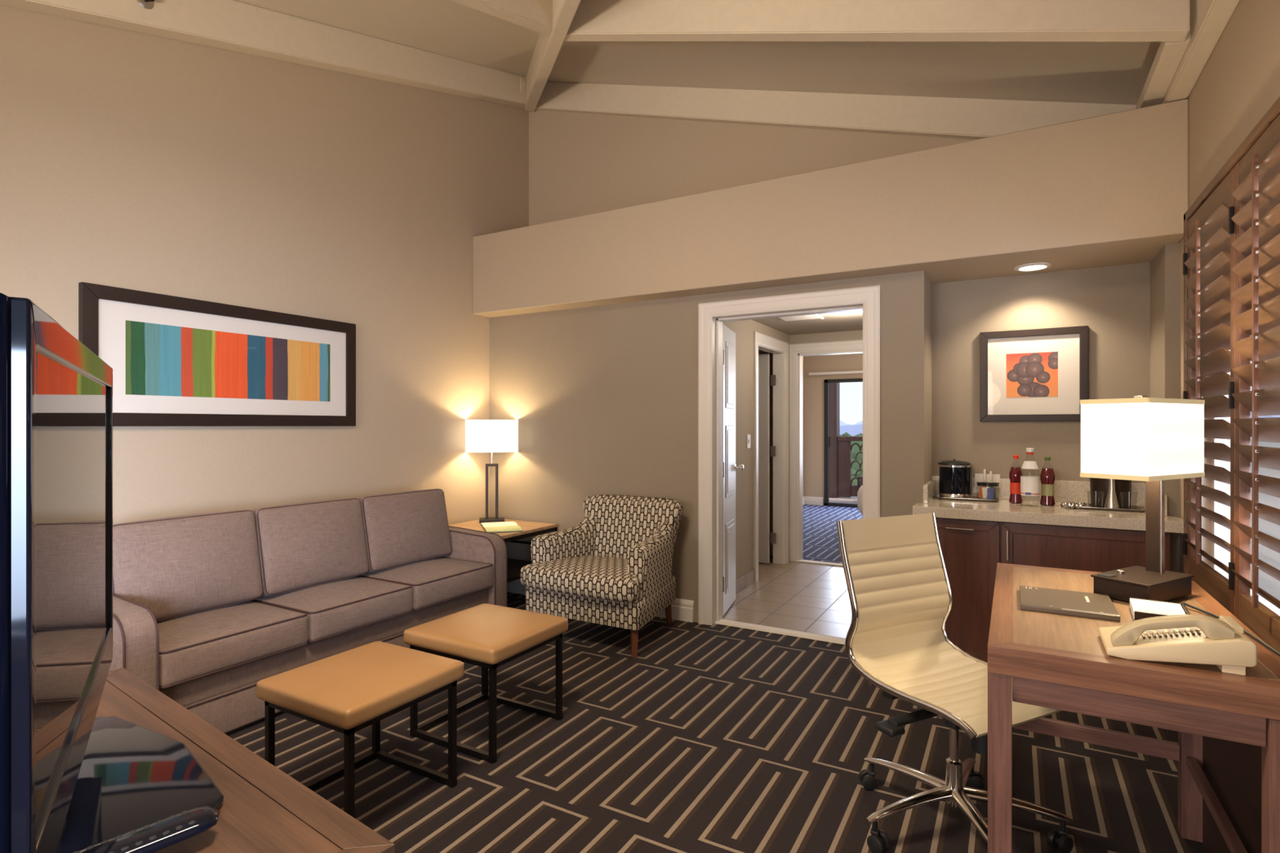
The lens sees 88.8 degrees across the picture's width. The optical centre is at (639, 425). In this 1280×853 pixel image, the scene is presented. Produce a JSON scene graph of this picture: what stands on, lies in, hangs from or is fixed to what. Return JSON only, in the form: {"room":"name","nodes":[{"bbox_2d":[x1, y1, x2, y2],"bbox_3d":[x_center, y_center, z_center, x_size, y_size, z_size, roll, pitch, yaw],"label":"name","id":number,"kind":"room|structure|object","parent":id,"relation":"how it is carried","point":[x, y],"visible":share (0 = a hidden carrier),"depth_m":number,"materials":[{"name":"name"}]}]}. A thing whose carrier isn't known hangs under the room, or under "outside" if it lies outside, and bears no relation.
{"room":"hotel room","nodes":[
{"label":"hotel room","id":0,"kind":"room"},
{"bbox_2d":[0,4,528,524],"bbox_3d":[-2.752,-0.825,2.621,0.120,4.250,7.020,0,0,30],"label":"wall","id":1,"kind":"structure","parent":0,"point":[132,160],"depth_m":3.65,"materials":[{"name":"beige paint"}]},
{"bbox_2d":[136,0,154,8],"bbox_3d":[-2.290,-1.985,3.036,0.055,0.076,0.076,0,0,30],"label":"sprinkler","id":2,"kind":"object","parent":1,"relation":"attached to","point":[148,4],"visible":1,"depth_m":3.04,"materials":[{"name":"silver metal"}]},
{"bbox_2d":[78,281,355,426],"bbox_3d":[-2.150,-0.318,3.519,0.033,0.643,1.397,0,0,30],"label":"framed picture","id":3,"kind":"object","parent":1,"relation":"attached to","point":[175,361],"visible":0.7,"depth_m":3.39,"materials":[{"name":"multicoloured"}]},
{"bbox_2d":[125,320,329,401],"bbox_3d":[-2.147,-0.319,3.517,0.001,0.348,1.055,0,0,30],"label":"art print","id":4,"kind":"object","parent":3,"relation":"attached to","point":[166,360],"depth_m":3.43},
{"bbox_2d":[0,0,525,108],"bbox_3d":[-2.648,-1.814,2.572,0.110,2.269,7.000,0,0,30],"label":"ceiling beam","id":5,"kind":"structure","parent":1,"relation":"attached to","point":[228,24],"depth_m":3.67,"materials":[{"name":"paint"}]},
{"bbox_2d":[520,0,581,111],"bbox_3d":[-0.201,-2.197,2.702,0.242,1.504,5.983,0,0,-15],"label":"trim","id":6,"kind":"structure","parent":1,"relation":"attached to","point":[547,49],"depth_m":4.33,"materials":[{"name":"paint"}]},
{"bbox_2d":[234,0,1160,335],"bbox_3d":[-0.368,-1.950,2.329,4.310,2.160,8.880,0,0,30],"label":"ceiling","id":7,"kind":"structure","parent":0,"point":[1117,73],"depth_m":3.94,"materials":[{"name":"paint"}]},
{"bbox_2d":[451,0,552,35],"bbox_3d":[-1.940,-1.629,1.442,0.090,1.901,5.740,0,0,30],"label":"trim","id":8,"kind":"structure","parent":7,"relation":"attached to","point":[536,15],"depth_m":3.63,"materials":[{"name":"paint"}]},
{"bbox_2d":[778,314,823,320],"bbox_3d":[1.233,-0.859,5.112,0.310,0.022,0.400,0,0,30],"label":"ceiling light","id":9,"kind":"object","parent":7,"relation":"in","point":[811,316],"visible":0.47,"depth_m":5.19,"materials":[{"name":"white"}]},
{"bbox_2d":[224,504,1206,852],"bbox_3d":[0.760,1.350,4.202,4.610,0.100,13.450,0,0,30],"label":"floor","id":10,"kind":"structure","parent":0,"point":[716,738],"depth_m":2.55,"materials":[{"name":"carpet"}]},
{"bbox_2d":[95,667,395,852],"bbox_3d":[-1.032,0.975,1.183,1.250,0.650,0.500,0,0,36],"label":"media console","id":11,"kind":"object","parent":10,"relation":"on","point":[264,809],"visible":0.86,"depth_m":1.14,"materials":[{"name":"brown wood"}]},
{"bbox_2d":[0,293,223,852],"bbox_3d":[-0.879,0.260,1.038,0.969,0.778,0.350,0,0,43],"label":"television","id":12,"kind":"object","parent":11,"relation":"on","point":[73,780],"visible":0.95,"depth_m":0.83,"materials":[{"name":"black plastic"}]},
{"bbox_2d":[72,805,220,852],"bbox_3d":[-0.743,0.622,0.977,0.070,0.023,0.200,0,0,42],"label":"remote control","id":13,"kind":"object","parent":11,"relation":"on","point":[154,837],"visible":1,"depth_m":0.98,"materials":[{"name":"black plastic"}]},
{"bbox_2d":[109,488,506,733],"bbox_3d":[-1.701,0.854,3.457,0.817,0.892,2.066,0,0,30],"label":"sofa","id":14,"kind":"object","parent":10,"relation":"on","point":[208,607],"visible":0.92,"depth_m":3.09,"materials":[{"name":"fabric"}]},
{"bbox_2d":[112,510,262,622],"bbox_3d":[-2.068,0.635,2.961,0.273,0.454,0.612,0,0,30],"label":"cushion","id":15,"kind":"object","parent":14,"relation":"on","point":[179,568],"depth_m":2.88,"materials":[{"name":"fabric"}]},
{"bbox_2d":[157,600,307,687],"bbox_3d":[-1.923,0.931,2.878,0.629,0.185,0.612,0,0,30],"label":"seat cushion","id":16,"kind":"object","parent":14,"relation":"on","point":[201,646],"depth_m":2.75,"materials":[{"name":"fabric"}]},
{"bbox_2d":[250,497,368,596],"bbox_3d":[-1.768,0.635,3.487,0.273,0.454,0.602,0,0,30],"label":"cushion","id":17,"kind":"object","parent":14,"relation":"on","point":[304,547],"depth_m":3.38,"materials":[{"name":"fabric"}]},
{"bbox_2d":[255,576,412,640],"bbox_3d":[-1.623,0.931,3.404,0.629,0.185,0.602,0,0,30],"label":"seat cushion","id":18,"kind":"object","parent":14,"relation":"on","point":[340,608],"depth_m":3.25,"materials":[{"name":"fabric"}]},
{"bbox_2d":[356,488,451,573],"bbox_3d":[-1.464,0.635,4.018,0.273,0.454,0.627,0,0,30],"label":"cushion","id":19,"kind":"object","parent":14,"relation":"on","point":[402,530],"depth_m":3.90,"materials":[{"name":"fabric"}]},
{"bbox_2d":[360,556,493,608],"bbox_3d":[-1.319,0.931,3.935,0.629,0.185,0.627,0,0,30],"label":"seat cushion","id":20,"kind":"object","parent":14,"relation":"on","point":[435,582],"depth_m":3.79,"materials":[{"name":"fabric"}]},
{"bbox_2d":[256,641,463,818],"bbox_3d":[-0.959,1.071,2.274,0.480,0.459,0.489,0,0,30],"label":"ottoman","id":21,"kind":"object","parent":10,"relation":"on","point":[348,692],"visible":0.94,"depth_m":2.18,"materials":[{"name":"beige leather"}]},
{"bbox_2d":[404,603,568,764],"bbox_3d":[-0.653,1.071,2.815,0.505,0.459,0.492,0,0,30],"label":"ottoman","id":22,"kind":"object","parent":10,"relation":"on","point":[486,636],"visible":0.98,"depth_m":2.71,"materials":[{"name":"beige leather"}]},
{"bbox_2d":[448,519,557,582],"bbox_3d":[-1.064,1.015,4.720,0.670,0.570,0.660,0,0,30],"label":"side table","id":23,"kind":"object","parent":10,"relation":"on","point":[530,529],"visible":0.14,"depth_m":4.70,"materials":[{"name":"brown wood"}]},
{"bbox_2d":[465,419,518,523],"bbox_3d":[-1.119,0.344,4.935,0.380,0.772,0.200,0,0,-13],"label":"table lamp","id":24,"kind":"object","parent":23,"relation":"on","point":[491,436],"visible":0.97,"depth_m":4.85,"materials":[{"name":"white fabric"}]},
{"bbox_2d":[480,521,523,533],"bbox_3d":[-0.992,0.720,4.655,0.246,0.020,0.422,0,0,-19],"label":"magazine","id":25,"kind":"object","parent":23,"relation":"on","point":[501,526],"visible":0.97,"depth_m":4.57,"materials":[{"name":"white paper"}]},
{"bbox_2d":[506,558,532,582],"bbox_3d":[-1.064,1.042,4.720,0.650,0.025,0.640,0,0,30],"label":"shelf","id":26,"kind":"object","parent":23,"relation":"attached to","point":[514,566],"depth_m":4.73,"materials":[{"name":"black wood"}]},
{"bbox_2d":[520,494,684,657],"bbox_3d":[-0.203,0.889,4.079,0.821,0.828,0.791,0,0,30],"label":"armchair","id":27,"kind":"object","parent":10,"relation":"on","point":[613,568],"visible":1,"depth_m":3.94,"materials":[{"name":"fabric"}]},
{"bbox_2d":[520,555,639,602],"bbox_3d":[-0.263,0.904,3.974,0.805,0.145,0.547,0,0,30],"label":"seat cushion","id":28,"kind":"object","parent":27,"relation":"on","point":[606,579],"depth_m":3.78,"materials":[{"name":"fabric"}]},
{"bbox_2d":[857,485,862,514],"bbox_3d":[3.790,0.960,7.509,2.208,0.679,1.938,0,0,30],"label":"bed","id":29,"kind":"object","parent":10,"relation":"on","point":[860,494],"visible":0.06,"depth_m":7.24,"materials":[{"name":"beige fabric"}]},
{"bbox_2d":[835,512,1073,852],"bbox_3d":[0.993,0.815,2.134,0.645,0.970,0.620,0,0,-35],"label":"office chair","id":30,"kind":"object","parent":10,"relation":"on","point":[900,592],"visible":0.87,"depth_m":2.25,"materials":[{"name":"beige leather"}]},
{"bbox_2d":[936,517,1170,662],"bbox_3d":[2.078,0.890,3.440,1.045,0.820,0.585,0,0,30],"label":"base cabinet","id":31,"kind":"object","parent":10,"relation":"on","point":[972,550],"visible":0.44,"depth_m":3.30,"materials":[{"name":"brown wood"}]},
{"bbox_2d":[912,475,1183,533],"bbox_3d":[2.078,0.392,3.430,1.130,0.173,0.618,0,0,30],"label":"countertop","id":32,"kind":"structure","parent":31,"relation":"on","point":[1065,491],"depth_m":3.33,"materials":[{"name":"stone"}]},
{"bbox_2d":[936,494,999,502],"bbox_3d":[1.876,0.417,3.737,0.322,0.014,0.162,0,0,30],"label":"serving tray","id":33,"kind":"object","parent":32,"relation":"on","point":[971,498],"visible":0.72,"depth_m":3.69,"materials":[{"name":"silver metal"}]},
{"bbox_2d":[976,482,999,499],"bbox_3d":[1.970,0.371,3.700,0.120,0.097,0.120,0,0,30],"label":"caddy","id":34,"kind":"object","parent":33,"relation":"on","point":[984,493],"visible":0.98,"depth_m":3.68,"materials":[{"name":"clear glass"}]},
{"bbox_2d":[974,469,999,488],"bbox_3d":[2.007,0.307,3.777,0.130,0.105,0.041,0,0,30],"label":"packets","id":35,"kind":"object","parent":34,"relation":"in","point":[979,477],"visible":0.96,"depth_m":3.78,"materials":[{"name":"white paper"}]},
{"bbox_2d":[1008,455,1022,503],"bbox_3d":[2.057,0.294,3.576,0.066,0.262,0.066,0,0,30],"label":"drink bottle","id":36,"kind":"object","parent":32,"relation":"on","point":[1015,472],"visible":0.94,"depth_m":3.55,"materials":[{"name":"red plastic"}]},
{"bbox_2d":[1020,448,1039,506],"bbox_3d":[2.066,0.273,3.461,0.089,0.305,0.090,0,0,30],"label":"water bottle","id":37,"kind":"object","parent":32,"relation":"on","point":[1029,485],"visible":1,"depth_m":3.43,"materials":[{"name":"clear plastic"}]},
{"bbox_2d":[1040,456,1055,506],"bbox_3d":[2.171,0.296,3.481,0.072,0.258,0.072,0,0,30],"label":"drink bottle","id":38,"kind":"object","parent":32,"relation":"on","point":[1047,477],"visible":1,"depth_m":3.46,"materials":[{"name":"red plastic"}]},
{"bbox_2d":[1075,502,1145,512],"bbox_3d":[2.379,0.417,3.317,0.302,0.014,0.182,0,0,30],"label":"serving tray","id":39,"kind":"object","parent":32,"relation":"on","point":[1131,508],"visible":0.66,"depth_m":3.27,"materials":[{"name":"silver metal"}]},
{"bbox_2d":[1059,502,1090,509],"bbox_3d":[2.233,0.413,3.354,0.110,0.037,0.090,0,0,13],"label":"wrapper","id":40,"kind":"object","parent":39,"relation":"on","point":[1072,505],"visible":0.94,"depth_m":3.33,"materials":[{"name":"silver metal"}]},
{"bbox_2d":[1104,479,1119,508],"bbox_3d":[2.384,0.330,3.302,0.060,0.180,0.060,0,0,30],"label":"carafe","id":41,"kind":"object","parent":39,"relation":"on","point":[1111,502],"visible":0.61,"depth_m":3.29,"materials":[{"name":"grey metal"}]},
{"bbox_2d":[1089,477,1131,507],"bbox_3d":[2.456,0.340,3.411,0.180,0.160,0.180,0,0,30],"label":"pail","id":42,"kind":"object","parent":32,"relation":"on","point":[1096,485],"visible":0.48,"depth_m":3.35,"materials":[{"name":"clear glass"}]},
{"bbox_2d":[987,562,1279,852],"bbox_3d":[1.390,0.920,1.938,0.600,0.760,1.115,0,0,30],"label":"desk","id":43,"kind":"object","parent":10,"relation":"on","point":[1227,750],"visible":0.84,"depth_m":1.59,"materials":[{"name":"brown wood"}]},
{"bbox_2d":[1019,585,1120,621],"bbox_3d":[1.285,0.531,1.972,0.238,0.017,0.270,0,0,30],"label":"folder","id":44,"kind":"object","parent":43,"relation":"on","point":[1082,604],"visible":1,"depth_m":1.94,"materials":[{"name":"brown"}]},
{"bbox_2d":[1080,395,1204,601],"bbox_3d":[1.591,0.221,2.068,0.355,0.630,0.187,0,0,-29],"label":"desk lamp","id":45,"kind":"object","parent":43,"relation":"on","point":[1153,441],"visible":0.98,"depth_m":2.00,"materials":[{"name":"brown metal"}]},
{"bbox_2d":[1097,573,1117,577],"bbox_3d":[1.473,0.472,2.059,0.045,0.004,0.038,0,0,-29],"label":"power socket","id":46,"kind":"object","parent":45,"relation":"attached to","point":[1100,575],"depth_m":2.05,"materials":[{"name":"black plastic"}]},
{"bbox_2d":[1129,597,1190,620],"bbox_3d":[1.456,0.523,1.832,0.124,0.034,0.176,0,0,34],"label":"notepad","id":47,"kind":"object","parent":43,"relation":"on","point":[1140,608],"visible":0.66,"depth_m":1.82,"materials":[{"name":"white paper"}]},
{"bbox_2d":[1098,614,1257,675],"bbox_3d":[1.248,0.483,1.538,0.262,0.113,0.185,0,0,30],"label":"telephone","id":48,"kind":"object","parent":43,"relation":"on","point":[1222,642],"visible":1,"depth_m":1.47,"materials":[{"name":"beige plastic"}]},
{"bbox_2d":[1141,629,1200,638],"bbox_3d":[1.234,0.485,1.520,0.104,0.028,0.029,0,0,30],"label":"keypad","id":49,"kind":"object","parent":48,"relation":"attached to","point":[1160,633],"depth_m":1.52,"materials":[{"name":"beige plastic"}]},
{"bbox_2d":[528,110,973,226],"bbox_3d":[0.942,-2.175,4.622,4.310,1.550,0.120,0,0,30],"label":"wall","id":50,"kind":"structure","parent":0,"point":[580,164],"depth_m":5.00,"materials":[{"name":"beige paint"}]},
{"bbox_2d":[534,81,1136,139],"bbox_3d":[0.897,-2.207,4.543,4.310,1.482,0.060,0,0,30],"label":"ceiling beam","id":51,"kind":"structure","parent":50,"relation":"attached to","point":[926,116],"depth_m":4.32,"materials":[{"name":"paint"}]},
{"bbox_2d":[1135,25,1191,108],"bbox_3d":[2.394,-1.530,3.061,0.080,0.060,1.150,0,0,30],"label":"trim","id":52,"kind":"structure","parent":50,"relation":"attached to","point":[1169,55],"depth_m":2.78,"materials":[{"name":"paint"}]},
{"bbox_2d":[722,320,789,578],"bbox_3d":[0.905,0.050,5.443,0.090,2.500,2.250,0,0,30],"label":"wall","id":53,"kind":"structure","parent":0,"point":[744,330],"depth_m":5.23,"materials":[{"name":"beige paint"}]},
{"bbox_2d":[722,324,743,616],"bbox_3d":[0.641,0.302,4.609,0.114,1.975,0.506,0,0,19],"label":"door","id":54,"kind":"structure","parent":53,"relation":"in","point":[729,466],"depth_m":4.56,"materials":[{"name":"white wood"}]},
{"bbox_2d":[735,568,754,593],"bbox_3d":[0.703,1.245,4.988,0.012,0.110,0.960,0,0,30],"label":"baseboard","id":55,"kind":"structure","parent":53,"relation":"attached to","point":[746,580],"depth_m":5.21,"materials":[{"name":"tile"}]},
{"bbox_2d":[746,434,750,448],"bbox_3d":[0.886,0.130,5.307,0.012,0.110,0.075,0,0,30],"label":"light switch","id":56,"kind":"object","parent":53,"relation":"attached to","point":[748,435],"visible":1,"depth_m":5.30,"materials":[{"name":"white plastic"}]},
{"bbox_2d":[758,353,776,563],"bbox_3d":[0.954,0.310,6.282,0.755,1.960,0.066,0,0,35],"label":"door","id":57,"kind":"structure","parent":53,"relation":"in","point":[763,359],"depth_m":6.12,"materials":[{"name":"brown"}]},
{"bbox_2d":[753,331,788,582],"bbox_3d":[1.175,0.260,5.801,0.024,2.080,0.910,0,0,30],"label":"trim","id":58,"kind":"structure","parent":53,"relation":"attached to","point":[760,339],"depth_m":5.62,"materials":[{"name":"white wood"}]},
{"bbox_2d":[758,344,783,564],"bbox_3d":[1.121,0.305,5.832,0.100,1.990,0.740,0,0,30],"label":"trim","id":59,"kind":"structure","parent":53,"relation":"attached to","point":[778,356],"depth_m":6.13,"materials":[{"name":"white"}]},
{"bbox_2d":[758,349,862,556],"bbox_3d":[3.273,0.000,7.966,3.980,2.600,4.520,0,0,30],"label":"wall","id":60,"kind":"structure","parent":0,"point":[813,385],"depth_m":10.65,"materials":[{"name":"beige paint"}]},
{"bbox_2d":[804,496,823,505],"bbox_3d":[2.838,1.235,10.691,0.320,0.130,0.018,0,0,30],"label":"baseboard","id":61,"kind":"structure","parent":60,"relation":"attached to","point":[808,500],"depth_m":10.68,"materials":[{"name":"white"}]},
{"bbox_2d":[808,370,862,375],"bbox_3d":[3.890,-0.840,10.032,2.600,0.040,0.040,0,0,30],"label":"trim","id":62,"kind":"structure","parent":60,"relation":"attached to","point":[851,371],"depth_m":10.45,"materials":[{"name":"white wood"}]},
{"bbox_2d":[824,378,862,507],"bbox_3d":[3.886,0.280,10.086,2.060,2.040,0.110,0,0,30],"label":"door","id":63,"kind":"structure","parent":60,"relation":"in","point":[827,439],"depth_m":10.56,"materials":[{"name":"black"}]},
{"bbox_2d":[789,329,862,344],"bbox_3d":[2.088,0.050,5.982,1.430,2.500,0.100,0,0,30],"label":"wall","id":64,"kind":"structure","parent":0,"point":[850,335],"depth_m":6.12,"materials":[{"name":"beige paint"}]},
{"bbox_2d":[795,559,843,566],"bbox_3d":[1.942,1.294,6.008,1.010,0.012,0.080,0,0,30],"label":"trim","id":65,"kind":"structure","parent":64,"relation":"attached to","point":[801,560],"depth_m":6.12,"materials":[{"name":"white wood"}]},
{"bbox_2d":[789,339,862,561],"bbox_3d":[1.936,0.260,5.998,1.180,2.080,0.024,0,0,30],"label":"trim","id":66,"kind":"structure","parent":64,"relation":"attached to","point":[846,345],"depth_m":6.25,"materials":[{"name":"white wood"}]},
{"bbox_2d":[472,98,1188,317],"bbox_3d":[0.744,-1.160,4.275,4.310,0.600,0.678,0,0,30],"label":"wall","id":67,"kind":"structure","parent":0,"point":[1111,189],"depth_m":3.56,"materials":[{"name":"beige paint"}]},
{"bbox_2d":[1013,262,1051,271],"bbox_3d":[2.122,-0.855,3.533,0.176,0.010,0.176,0,0,30],"label":"recessed light","id":68,"kind":"object","parent":67,"relation":"in","point":[1040,265],"visible":1,"depth_m":3.52,"materials":[{"name":"white glass"}]},
{"bbox_2d":[488,242,1179,622],"bbox_3d":[0.699,0.220,4.196,4.310,2.160,0.120,0,0,30],"label":"wall","id":69,"kind":"structure","parent":0,"point":[603,399],"depth_m":4.51,"materials":[{"name":"paint"}]},
{"bbox_2d":[506,578,693,622],"bbox_3d":[-0.427,1.230,4.760,1.795,0.140,0.018,0,0,30],"label":"baseboard","id":70,"kind":"structure","parent":69,"relation":"attached to","point":[682,610],"depth_m":4.37,"materials":[{"name":"white wood"}]},
{"bbox_2d":[715,618,845,644],"bbox_3d":[0.925,1.294,4.093,0.945,0.012,0.095,0,0,30],"label":"trim","id":71,"kind":"structure","parent":69,"relation":"attached to","point":[724,622],"depth_m":4.08,"materials":[{"name":"white"}]},
{"bbox_2d":[712,303,862,624],"bbox_3d":[0.919,0.285,4.098,1.000,2.030,0.172,0,0,30],"label":"trim","id":72,"kind":"structure","parent":69,"relation":"attached to","point":[717,321],"depth_m":4.30,"materials":[{"name":"white"}]},
{"bbox_2d":[697,284,880,625],"bbox_3d":[0.878,0.250,4.011,1.135,2.100,0.024,0,0,30],"label":"trim","id":73,"kind":"structure","parent":69,"relation":"attached to","point":[869,296],"depth_m":4.06,"materials":[{"name":"white wood"}]},
{"bbox_2d":[828,496,857,503],"bbox_3d":[4.620,1.370,10.807,4.500,0.100,1.850,0,0,30],"label":"floor","id":74,"kind":"structure","parent":0,"point":[853,500],"depth_m":11.57,"materials":[{"name":"white"}]},
{"bbox_2d":[828,382,839,497],"bbox_3d":[3.535,-0.040,12.002,0.210,2.720,0.250,0,0,30],"label":"post","id":75,"kind":"object","parent":74,"relation":"on","point":[833,388],"visible":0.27,"depth_m":11.88,"materials":[{"name":"brown wood"}]},
{"bbox_2d":[837,436,862,497],"bbox_3d":[5.178,0.750,11.047,3.570,1.100,0.160,0,0,30],"label":"balcony railing","id":76,"kind":"object","parent":74,"relation":"on","point":[846,489],"visible":0.13,"depth_m":11.81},
{"bbox_2d":[857,475,862,492],"bbox_3d":[3.935,0.880,11.008,0.450,0.880,0.420,0,0,30],"label":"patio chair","id":77,"kind":"object","parent":74,"relation":"on","point":[860,477],"visible":0.22,"depth_m":10.94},
{"bbox_2d":[926,250,1159,483],"bbox_3d":[2.188,0.220,3.627,1.240,2.160,0.370,0,0,30],"label":"wall niche","id":78,"kind":"object","parent":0,"point":[1119,305],"visible":0.14,"depth_m":3.71,"materials":[{"name":"paint"}]},
{"bbox_2d":[937,458,971,498],"bbox_3d":[1.822,0.307,3.785,0.178,0.226,0.176,0,0,30],"label":"ice bucket","id":79,"kind":"object","parent":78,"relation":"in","point":[954,476],"visible":0.99,"depth_m":3.72,"materials":[{"name":"black metal"}]},
{"bbox_2d":[979,325,1088,422],"bbox_3d":[2.216,-0.282,3.691,0.524,0.521,0.029,0,0,30],"label":"framed picture","id":80,"kind":"object","parent":78,"relation":"attached to","point":[1042,374],"visible":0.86,"depth_m":3.68,"materials":[{"name":"white"}]},
{"bbox_2d":[1006,351,1057,397],"bbox_3d":[2.213,-0.285,3.692,0.250,0.250,0.001,0,0,30],"label":"art print","id":81,"kind":"object","parent":80,"relation":"attached to","point":[1028,374],"depth_m":3.69},
{"bbox_2d":[932,475,1145,506],"bbox_3d":[2.221,0.365,3.690,1.048,0.120,0.020,0,0,30],"label":"backsplash","id":82,"kind":"structure","parent":78,"relation":"attached to","point":[1075,491],"depth_m":3.60,"materials":[{"name":"stone"}]},
{"bbox_2d":[1179,0,1279,573],"bbox_3d":[1.094,-0.306,0.423,0.120,3.212,7.020,0,0,30],"label":"wall","id":83,"kind":"structure","parent":0,"point":[1239,82],"depth_m":2.40,"materials":[{"name":"beige paint"}]},
{"bbox_2d":[564,0,1189,41],"bbox_3d":[0.799,-2.045,3.252,3.000,1.099,0.090,0,0,30],"label":"ceiling beam","id":84,"kind":"structure","parent":83,"relation":"attached to","point":[776,20],"depth_m":3.03,"materials":[{"name":"paint"}]},
{"bbox_2d":[1161,0,1239,103],"bbox_3d":[1.704,-1.583,1.692,0.080,0.236,4.210,0,0,30],"label":"trim","id":85,"kind":"structure","parent":83,"relation":"attached to","point":[1208,19],"depth_m":2.51,"materials":[{"name":"paint"}]},
{"bbox_2d":[1183,96,1279,616],"bbox_3d":[1.679,-0.100,1.548,0.120,1.600,2.785,0,0,30],"label":"window","id":86,"kind":"structure","parent":83,"relation":"in","point":[1218,553],"depth_m":2.65,"materials":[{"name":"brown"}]},
{"bbox_2d":[1182,166,1235,616],"bbox_3d":[2.144,-0.100,2.458,0.084,1.520,0.679,0,0,30],"label":"window shutter","id":87,"kind":"object","parent":86,"relation":"attached to","point":[1211,282],"visible":0.73,"depth_m":2.41,"materials":[{"name":"brown wood"}]},
{"bbox_2d":[1228,114,1279,652],"bbox_3d":[1.809,-0.100,1.872,0.084,1.520,0.679,0,0,30],"label":"window shutter","id":88,"kind":"object","parent":86,"relation":"attached to","point":[1256,193],"visible":0.97,"depth_m":1.93,"materials":[{"name":"brown wood"}]},
{"bbox_2d":[1183,602,1279,656],"bbox_3d":[1.552,0.612,1.673,0.046,0.177,0.539,0,0,17],"label":"power cord","id":89,"kind":"object","parent":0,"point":[1246,632],"visible":0.69,"depth_m":1.66,"materials":[{"name":"black plastic"}]},
{"label":"outside","id":90,"kind":"structure","parent":0,"visible":0},
{"bbox_2d":[853,435,1279,600],"bbox_3d":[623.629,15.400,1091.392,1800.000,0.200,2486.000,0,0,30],"label":"ground","id":91,"kind":"structure","parent":90,"point":[1267,583],"depth_m":91.83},
{"bbox_2d":[840,432,862,484],"bbox_3d":[59.390,9.679,242.264,139.333,11.645,362.272,0,0,30],"label":"treetops","id":92,"kind":"object","parent":91,"relation":"on","point":[855,449],"visible":0.02,"depth_m":209.08,"materials":[{"name":"green plant"}]},
{"bbox_2d":[840,412,1273,438],"bbox_3d":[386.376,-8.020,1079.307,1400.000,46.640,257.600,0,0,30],"label":"hills","id":93,"kind":"structure","parent":91,"relation":"on","point":[853,430],"depth_m":1026.76,"materials":[{"name":"blue"}]},
{"bbox_2d":[840,411,1279,426],"bbox_3d":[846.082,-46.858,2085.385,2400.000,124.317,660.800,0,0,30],"label":"mountains","id":94,"kind":"structure","parent":91,"relation":"on","point":[842,424],"depth_m":2082.23,"materials":[{"name":"blue"}]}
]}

